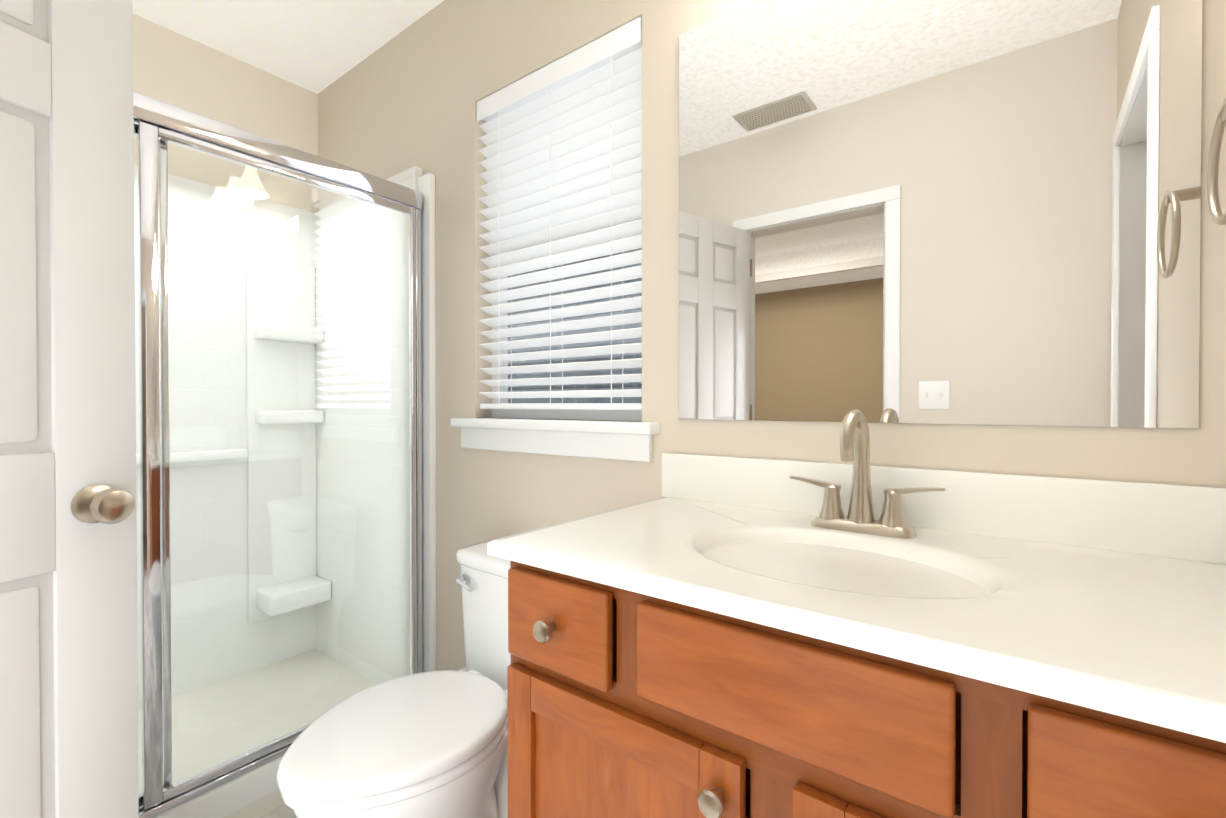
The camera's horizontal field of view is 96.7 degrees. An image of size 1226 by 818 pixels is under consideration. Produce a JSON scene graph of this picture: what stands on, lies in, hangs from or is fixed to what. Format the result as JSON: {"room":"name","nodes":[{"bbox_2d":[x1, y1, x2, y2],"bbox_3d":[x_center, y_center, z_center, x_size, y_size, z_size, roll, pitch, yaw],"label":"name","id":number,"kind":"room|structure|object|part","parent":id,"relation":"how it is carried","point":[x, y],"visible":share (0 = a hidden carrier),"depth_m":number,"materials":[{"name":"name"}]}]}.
{"room":"bathroom","nodes":[
{"label":"bathroom","id":0,"kind":"room"},
{"bbox_2d":[133,14,317,212],"bbox_3d":[-1.851,-0.146,1.892,0.120,2.540,1.550,0,1,37],"label":"wall","id":1,"kind":"structure","parent":0,"point":[171,67],"depth_m":2.18,"materials":[{"name":"beige paint"}]},
{"bbox_2d":[259,804,296,817],"bbox_3d":[-0.689,1.157,1.015,3.045,0.050,1.790,0,1,37],"label":"floor","id":2,"kind":"structure","parent":0,"point":[283,811],"depth_m":1.52,"materials":[{"name":"tile"}]},
{"bbox_2d":[133,92,422,817],"bbox_3d":[-1.454,0.132,1.591,0.872,1.990,1.544,0,1,37],"label":"shower enclosure","id":3,"kind":"object","parent":2,"relation":"on","point":[278,372],"visible":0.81,"depth_m":2.05,"materials":[{"name":"clear"}]},
{"bbox_3d":[-1.356,0.143,1.088,0.006,1.645,0.714,0,1,37],"label":"glass","id":4,"kind":"part","parent":3,"relation":"part of","materials":[{"name":"clear glass"}]},
{"bbox_3d":[-1.350,-0.679,1.089,0.018,0.024,0.698,0,1,37],"label":"rail","id":5,"kind":"part","parent":3,"relation":"part of","materials":[{"name":"silver metal"}]},
{"bbox_3d":[-1.350,0.966,1.103,0.018,0.024,0.698,0,1,37],"label":"rail","id":6,"kind":"part","parent":3,"relation":"part of","materials":[{"name":"silver metal"}]},
{"bbox_3d":[-0.914,0.961,1.633,0.018,0.024,0.690,0,1,37],"label":"rail","id":7,"kind":"part","parent":3,"relation":"part of","materials":[{"name":"silver metal"}]},
{"bbox_3d":[-0.914,-0.684,1.619,0.018,0.024,0.690,0,1,37],"label":"rail","id":8,"kind":"part","parent":3,"relation":"part of","materials":[{"name":"silver metal"}]},
{"bbox_2d":[255,410,323,423],"bbox_3d":[-1.361,0.033,2.299,0.100,0.055,0.240,0,1,37],"label":"shelf","id":9,"kind":"object","parent":3,"relation":"attached to","point":[306,413],"depth_m":2.25,"materials":[{"name":"white plastic"}]},
{"bbox_2d":[255,322,323,343],"bbox_3d":[-1.361,-0.317,2.296,0.100,0.065,0.240,0,1,37],"label":"shelf","id":10,"kind":"object","parent":3,"relation":"attached to","point":[292,334],"depth_m":2.26,"materials":[{"name":"white plastic"}]},
{"bbox_2d":[256,575,330,616],"bbox_3d":[-1.337,0.778,2.287,0.160,0.085,0.240,0,1,37],"label":"shelf","id":11,"kind":"object","parent":3,"relation":"attached to","point":[283,585],"depth_m":2.24,"materials":[{"name":"white plastic"}]},
{"bbox_2d":[277,539,510,817],"bbox_3d":[-0.374,0.762,1.271,0.464,0.735,0.732,0,1,37],"label":"toilet","id":12,"kind":"object","parent":2,"relation":"on","point":[431,744],"visible":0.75,"depth_m":1.13,"materials":[{"name":"white ceramic"}]},
{"bbox_3d":[-0.452,0.676,1.168,0.386,0.030,0.476,0,1,37],"label":"lid","id":13,"kind":"part","parent":12,"relation":"part of","materials":[{"name":"white ceramic"}]},
{"bbox_3d":[-0.450,0.706,1.172,0.382,0.022,0.470,0,1,37],"label":"seat","id":14,"kind":"part","parent":12,"relation":"part of","materials":[{"name":"white ceramic"}]},
{"bbox_3d":[-0.425,0.924,1.206,0.370,0.412,0.522,0,1,37],"label":"bowl","id":15,"kind":"part","parent":12,"relation":"part of","materials":[{"name":"white ceramic"}]},
{"bbox_3d":[-0.397,0.473,1.460,0.062,0.022,0.018,0,1,37],"label":"lever arm","id":16,"kind":"part","parent":12,"relation":"part of"},
{"bbox_3d":[-0.216,0.412,1.474,0.464,0.039,0.212,0,1,37],"label":"tank lid","id":17,"kind":"part","parent":12,"relation":"part of","materials":[{"name":"white ceramic"}]},
{"bbox_3d":[-0.216,0.582,1.476,0.444,0.298,0.196,0,1,37],"label":"tank","id":18,"kind":"part","parent":12,"relation":"part of","materials":[{"name":"white ceramic"}]},
{"bbox_2d":[487,409,1225,817],"bbox_3d":[0.335,0.566,0.833,0.957,1.130,0.580,0,1,37],"label":"bathroom vanity","id":19,"kind":"object","parent":2,"relation":"on","point":[737,637],"visible":1,"depth_m":0.69,"materials":[{"name":"brown wood"}]},
{"bbox_3d":[-0.101,0.331,0.818,0.033,0.033,0.030,0,1,37],"label":"knob","id":20,"kind":"part","parent":19,"relation":"part of","materials":[{"name":"silver metal"}]},
{"bbox_3d":[-0.086,0.331,0.836,0.207,0.140,0.018,0,1,37],"label":"drawer","id":21,"kind":"part","parent":19,"relation":"part of","materials":[{"name":"brown wood"}]},
{"bbox_3d":[0.120,0.467,0.650,0.033,0.033,0.030,0,1,37],"label":"knob door","id":22,"kind":"part","parent":19,"relation":"part of","materials":[{"name":"silver metal"}]},
{"bbox_3d":[0.195,0.414,0.646,0.850,0.042,0.018,0,1,37],"label":"rail","id":23,"kind":"part","parent":19,"relation":"part of","materials":[{"name":"brown wood"}]},
{"bbox_3d":[0.181,0.326,0.632,0.367,0.127,0.018,0,1,37],"label":"drawer","id":24,"kind":"part","parent":19,"relation":"part of","materials":[{"name":"brown wood"}]},
{"bbox_2d":[487,497,1225,742],"bbox_3d":[0.341,0.285,0.838,0.957,0.134,0.560,0,1,37],"label":"countertop","id":25,"kind":"structure","parent":19,"relation":"on","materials":[{"name":"white stone"}]},
{"bbox_2d":[789,409,944,538],"bbox_3d":[0.423,0.109,0.949,0.258,0.217,0.141,0,1,37],"label":"faucet","id":26,"kind":"object","parent":25,"relation":"on","point":[860,522],"depth_m":0.96,"materials":[{"name":"silver metal"}]},
{"bbox_3d":[0.195,0.257,0.645,0.850,0.031,0.018,0,1,37],"label":"rail","id":27,"kind":"part","parent":19,"relation":"part of","materials":[{"name":"brown wood"}]},
{"bbox_3d":[0.453,0.335,0.425,0.207,0.140,0.018,0,1,37],"label":"drawer","id":28,"kind":"part","parent":19,"relation":"part of","materials":[{"name":"brown wood"}]},
{"bbox_2d":[133,0,443,93],"bbox_3d":[-0.689,-1.433,0.993,3.045,0.050,1.790,0,1,37],"label":"ceiling","id":29,"kind":"structure","parent":0,"point":[316,46],"depth_m":2.03,"materials":[{"name":"white paint"}]},
{"bbox_2d":[318,0,1225,670],"bbox_3d":[-0.182,-0.144,1.667,3.045,2.540,0.120,0,1,37],"label":"wall","id":30,"kind":"structure","parent":0,"point":[1188,456],"depth_m":1.53,"materials":[{"name":"beige paint"}]},
{"bbox_2d":[417,173,436,671],"bbox_3d":[-0.664,0.149,1.946,0.077,1.950,0.025,0,1,37],"label":"trim","id":31,"kind":"structure","parent":30,"relation":"attached to","point":[426,185],"depth_m":1.92,"materials":[{"name":"white"}]},
{"bbox_2d":[451,418,659,434],"bbox_3d":[-0.191,0.046,1.615,0.795,0.030,0.113,0,1,37],"label":"window sill","id":32,"kind":"structure","parent":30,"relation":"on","point":[626,427],"depth_m":1.51,"materials":[{"name":"white wood"}]},
{"bbox_2d":[461,427,652,461],"bbox_3d":[-0.204,0.097,1.599,0.755,0.070,0.018,0,1,37],"label":"apron","id":33,"kind":"object","parent":30,"relation":"attached to","point":[631,447],"visible":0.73,"depth_m":1.54,"materials":[{"name":"white"}]},
{"bbox_2d":[492,221,641,420],"bbox_3d":[-0.136,-0.489,1.667,0.665,1.040,0.040,0,1,37],"label":"window unit","id":34,"kind":"structure","parent":30,"relation":"in","point":[628,415],"depth_m":1.70,"materials":[{"name":"white plastic"}]},
{"bbox_3d":[-0.386,-0.491,1.858,0.035,0.970,0.040,0,1,37],"label":"frame","id":35,"kind":"part","parent":34,"relation":"part of","materials":[{"name":"white plastic"}]},
{"bbox_2d":[477,17,641,409],"bbox_3d":[-0.170,-0.503,1.621,0.653,1.008,0.060,0,1,37],"label":"window blinds","id":36,"kind":"object","parent":34,"relation":"attached to","point":[561,140],"visible":0.83,"depth_m":1.59,"materials":[{"name":"white plastic"}]},
{"bbox_3d":[-0.364,-0.485,1.741,0.002,0.950,0.002,0,1,37],"label":"cord","id":37,"kind":"part","parent":36,"relation":"part of","materials":[{"name":"white fabric"}]},
{"bbox_3d":[-0.184,-0.483,1.603,0.002,0.950,0.002,0,1,37],"label":"cord","id":38,"kind":"part","parent":36,"relation":"part of","materials":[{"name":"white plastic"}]},
{"bbox_3d":[-0.004,-0.482,1.466,0.002,0.950,0.002,0,1,37],"label":"cord","id":39,"kind":"part","parent":36,"relation":"part of","materials":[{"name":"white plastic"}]},
{"bbox_3d":[-0.136,0.013,1.671,0.665,0.035,0.040,0,1,37],"label":"frame","id":40,"kind":"part","parent":34,"relation":"part of","materials":[{"name":"white plastic"}]},
{"bbox_2d":[679,0,1201,428],"bbox_3d":[0.507,-0.436,1.057,0.872,0.925,0.005,0,1,37],"label":"mirror","id":41,"kind":"object","parent":30,"relation":"attached to","point":[985,212],"visible":1,"depth_m":0.99,"materials":[{"name":"silver mirror"}]},
{"bbox_2d":[662,452,1225,564],"bbox_3d":[0.504,0.163,1.051,0.957,0.108,0.022,0,1,37],"label":"backsplash","id":42,"kind":"structure","parent":30,"relation":"attached to","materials":[{"name":"white stone"}]},
{"bbox_3d":[-1.816,-0.137,0.814,1.485,2.540,0.120,0,1,37],"label":"wall","id":43,"kind":"structure","parent":0,"visible":0},
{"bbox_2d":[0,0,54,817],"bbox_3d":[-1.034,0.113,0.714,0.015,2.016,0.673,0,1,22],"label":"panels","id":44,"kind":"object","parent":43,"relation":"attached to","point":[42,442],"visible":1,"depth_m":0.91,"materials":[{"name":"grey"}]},
{"bbox_2d":[0,0,138,817],"bbox_3d":[-0.976,0.113,0.762,0.107,2.018,0.544,0,1,22],"label":"door","id":45,"kind":"structure","parent":43,"relation":"attached to","point":[19,718],"depth_m":0.94,"materials":[{"name":"white wood"}]},
{"bbox_3d":[-0.983,-0.702,0.834,0.029,0.158,0.140,0,1,22],"label":"panel","id":46,"kind":"part","parent":45,"relation":"part of","materials":[{"name":"white wood"}]},
{"bbox_3d":[-0.983,-0.207,0.838,0.029,0.528,0.140,0,1,22],"label":"panel","id":47,"kind":"part","parent":45,"relation":"part of","materials":[{"name":"white wood"}]},
{"bbox_3d":[-0.983,0.573,0.845,0.029,0.568,0.140,0,1,22],"label":"panel","id":48,"kind":"part","parent":45,"relation":"part of","materials":[{"name":"white wood"}]},
{"bbox_3d":[-0.983,-0.547,0.835,0.035,0.120,0.172,0,1,22],"label":"door rail","id":49,"kind":"part","parent":45,"relation":"part of","materials":[{"name":"white wood"}]},
{"bbox_3d":[-0.983,0.173,0.841,0.035,0.200,0.172,0,1,22],"label":"door rail","id":50,"kind":"part","parent":45,"relation":"part of","materials":[{"name":"white wood"}]},
{"bbox_3d":[-0.881,0.167,0.951,0.072,0.068,0.068,0,1,22],"label":"door knob","id":51,"kind":"part","parent":45,"relation":"part of","materials":[{"name":"silver metal"}]},
{"bbox_3d":[0.710,-0.134,0.425,0.120,2.540,0.770,0,1,37],"label":"wall","id":52,"kind":"structure","parent":0,"visible":0},
{"bbox_2d":[1207,98,1225,224],"bbox_3d":[0.759,-0.305,0.639,0.062,0.163,0.146,0,1,37],"label":"towel ring","id":53,"kind":"object","parent":52,"relation":"attached to","point":[1217,216],"visible":1,"depth_m":0.70,"materials":[{"name":"silver metal"}]},
{"bbox_3d":[0.898,2.141,2.881,10.000,0.050,3.070,0,1,37],"label":"ground","id":54,"kind":"structure","parent":0,"visible":0},
{"bbox_2d":[508,218,641,402],"bbox_3d":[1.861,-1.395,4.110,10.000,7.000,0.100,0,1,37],"label":"window","id":55,"kind":"structure","parent":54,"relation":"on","point":[582,373],"depth_m":5.74,"materials":[{"name":"glass"}]}
]}

